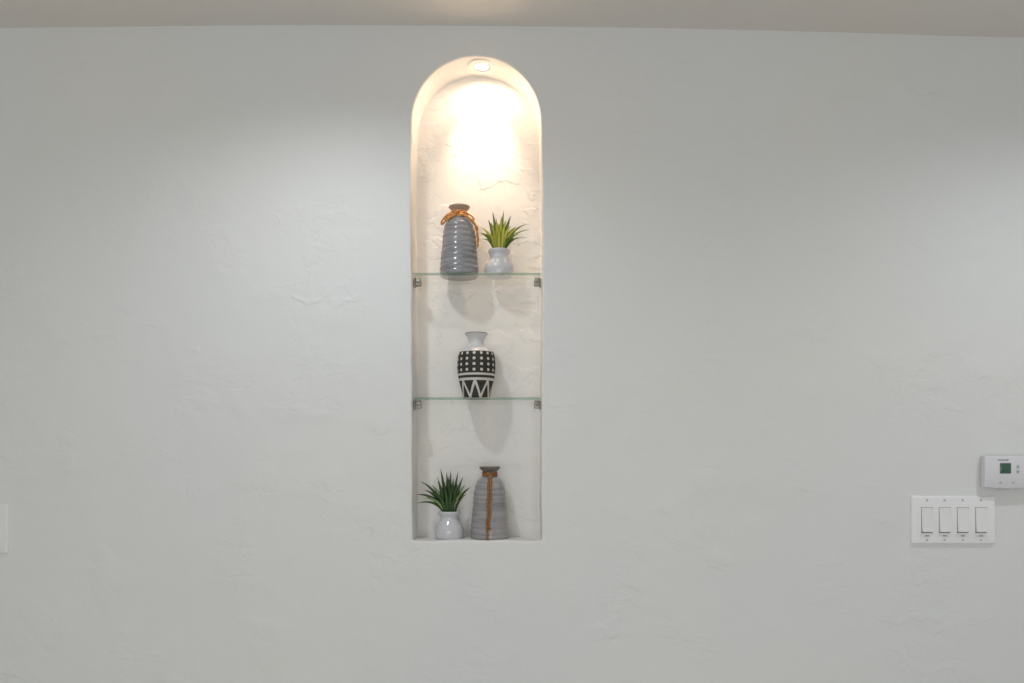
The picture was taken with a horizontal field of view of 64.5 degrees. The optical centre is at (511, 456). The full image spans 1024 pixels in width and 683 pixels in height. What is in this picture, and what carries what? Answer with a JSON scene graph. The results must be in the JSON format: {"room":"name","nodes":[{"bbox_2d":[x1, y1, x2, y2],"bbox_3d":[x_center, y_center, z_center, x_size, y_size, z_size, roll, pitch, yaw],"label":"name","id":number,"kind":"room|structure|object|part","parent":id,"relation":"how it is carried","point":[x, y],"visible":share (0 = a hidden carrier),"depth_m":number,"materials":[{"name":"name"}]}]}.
{"room":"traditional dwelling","nodes":[
{"label":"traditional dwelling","id":0,"kind":"room"},
{"bbox_2d":[0,25,1023,682],"bbox_3d":[0.000,0.071,1.999,4.600,2.600,0.105,0,0,0],"label":"wall","id":1,"kind":"structure","parent":0,"point":[778,306],"depth_m":1.95,"materials":[{"name":"paint"}]},
{"bbox_2d":[0,503,8,553],"bbox_3d":[-1.242,0.171,1.939,0.071,0.121,0.014,0,0,0],"label":"light switch","id":2,"kind":"object","parent":1,"relation":"attached to","point":[4,507],"visible":1,"depth_m":1.94,"materials":[{"name":"white plastic"}]},
{"bbox_2d":[414,278,421,287],"bbox_3d":[-0.231,-0.426,1.985,0.017,0.022,0.022,0,0,0],"label":"shelf bracket","id":3,"kind":"object","parent":1,"relation":"attached to","point":[417,281],"visible":1,"depth_m":1.98,"materials":[{"name":"silver metal"}]},
{"bbox_3d":[-0.084,-0.440,2.001,0.308,0.006,0.099,0,0,0],"label":"glass shelf","id":4,"kind":"object","parent":3,"relation":"on","visible":0},
{"bbox_2d":[440,203,478,280],"bbox_3d":[-0.130,-0.531,2.000,0.097,0.175,0.097,0,0,0],"label":"ribbed vase","id":5,"kind":"object","parent":4,"relation":"on","point":[459,259],"visible":1,"depth_m":1.97,"materials":[{"name":"grey ceramic"}]},
{"bbox_2d":[484,247,513,279],"bbox_3d":[-0.032,-0.477,2.000,0.073,0.067,0.073,0,0,0],"label":"pot","id":6,"kind":"object","parent":4,"relation":"on","point":[498,267],"depth_m":1.98,"materials":[{"name":"grey ceramic"}]},
{"bbox_2d":[481,211,525,279],"bbox_3d":[-0.022,-0.524,1.998,0.137,0.162,0.076,0,0,0],"label":"potted succulent","id":7,"kind":"object","parent":4,"relation":"on","point":[499,266],"visible":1,"depth_m":1.98,"materials":[{"name":"green plant"}]},
{"bbox_2d":[414,401,421,409],"bbox_3d":[-0.231,-0.126,1.985,0.017,0.022,0.022,0,0,0],"label":"shelf bracket","id":8,"kind":"object","parent":1,"relation":"attached to","point":[417,404],"visible":1,"depth_m":1.98,"materials":[{"name":"silver metal"}]},
{"bbox_2d":[416,468,468,539],"bbox_3d":[-0.168,0.114,2.000,0.136,0.172,0.074,0,0,0],"label":"potted succulent","id":9,"kind":"object","parent":1,"relation":"on","point":[449,526],"visible":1,"depth_m":1.98,"materials":[{"name":"green plant"}]},
{"bbox_2d":[435,511,463,539],"bbox_3d":[-0.154,0.167,2.000,0.073,0.067,0.073,0,0,0],"label":"pot","id":10,"kind":"object","parent":1,"relation":"on","point":[449,526],"depth_m":1.97,"materials":[{"name":"grey ceramic"}]},
{"bbox_2d":[413,397,540,402],"bbox_3d":[-0.084,-0.140,2.001,0.308,0.006,0.100,0,0,0],"label":"glass shelf","id":11,"kind":"object","parent":1,"relation":"attached to","point":[422,399],"visible":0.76,"depth_m":1.99,"materials":[{"name":"clear glass"}]},
{"bbox_2d":[457,332,495,399],"bbox_3d":[-0.088,-0.224,2.000,0.094,0.162,0.094,0,0,0],"label":"patterned vase","id":12,"kind":"object","parent":11,"relation":"on","point":[476,366],"visible":1,"depth_m":1.97,"materials":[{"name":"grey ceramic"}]},
{"bbox_2d":[467,58,490,73],"bbox_3d":[-0.073,-0.963,1.996,0.078,0.008,0.078,0,0,0],"label":"recessed light","id":13,"kind":"object","parent":1,"relation":"in","point":[479,65],"visible":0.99,"depth_m":1.99,"materials":[{"name":"white"}]},
{"bbox_2d":[470,466,508,539],"bbox_3d":[-0.055,0.112,1.997,0.096,0.177,0.102,0,0,0],"label":"ribbed vase","id":14,"kind":"object","parent":1,"relation":"on","point":[489,520],"visible":1,"depth_m":1.97,"materials":[{"name":"grey ceramic"}]},
{"bbox_2d":[534,278,540,287],"bbox_3d":[0.062,-0.426,1.985,0.017,0.022,0.022,0,0,0],"label":"shelf bracket","id":15,"kind":"object","parent":1,"relation":"attached to","point":[537,281],"visible":1,"depth_m":1.98,"materials":[{"name":"silver metal"}]},
{"bbox_2d":[534,401,540,409],"bbox_3d":[0.062,-0.126,1.985,0.017,0.022,0.022,0,0,0],"label":"shelf bracket","id":16,"kind":"object","parent":1,"relation":"attached to","point":[537,404],"visible":0.99,"depth_m":1.98,"materials":[{"name":"silver metal"}]},
{"bbox_2d":[910,496,994,543],"bbox_3d":[1.050,0.150,1.939,0.200,0.112,0.014,0,0,0],"label":"light switch","id":17,"kind":"object","parent":1,"relation":"attached to","point":[933,519],"visible":1,"depth_m":1.93,"materials":[{"name":"white plastic"}]},
{"bbox_3d":[0.993,0.151,1.940,0.034,0.067,0.002,0,0,0],"label":"switch frame","id":18,"kind":"part","parent":17,"relation":"part of","materials":[{"name":"white plastic"}]},
{"bbox_3d":[1.035,0.151,1.940,0.034,0.067,0.002,0,0,0],"label":"switch frame","id":19,"kind":"part","parent":17,"relation":"part of","materials":[{"name":"white plastic"}]},
{"bbox_3d":[1.078,0.151,1.940,0.034,0.067,0.002,0,0,0],"label":"switch frame","id":20,"kind":"part","parent":17,"relation":"part of","materials":[{"name":"white plastic"}]},
{"bbox_3d":[1.122,0.151,1.940,0.034,0.067,0.002,0,0,0],"label":"switch frame","id":21,"kind":"part","parent":17,"relation":"part of","materials":[{"name":"white plastic"}]},
{"bbox_2d":[980,456,1023,488],"bbox_3d":[1.178,0.037,1.934,0.114,0.080,0.025,0,0,0],"label":"thermostat","id":22,"kind":"object","parent":1,"relation":"attached to","point":[997,472],"visible":1,"depth_m":1.92,"materials":[{"name":"white plastic"}]},
{"bbox_2d":[0,0,1023,37],"bbox_3d":[0.000,-1.014,-0.004,4.600,0.044,3.900,0,0,0],"label":"ceiling","id":23,"kind":"structure","parent":0,"point":[976,18],"depth_m":1.88,"materials":[{"name":"paint"}]}
]}

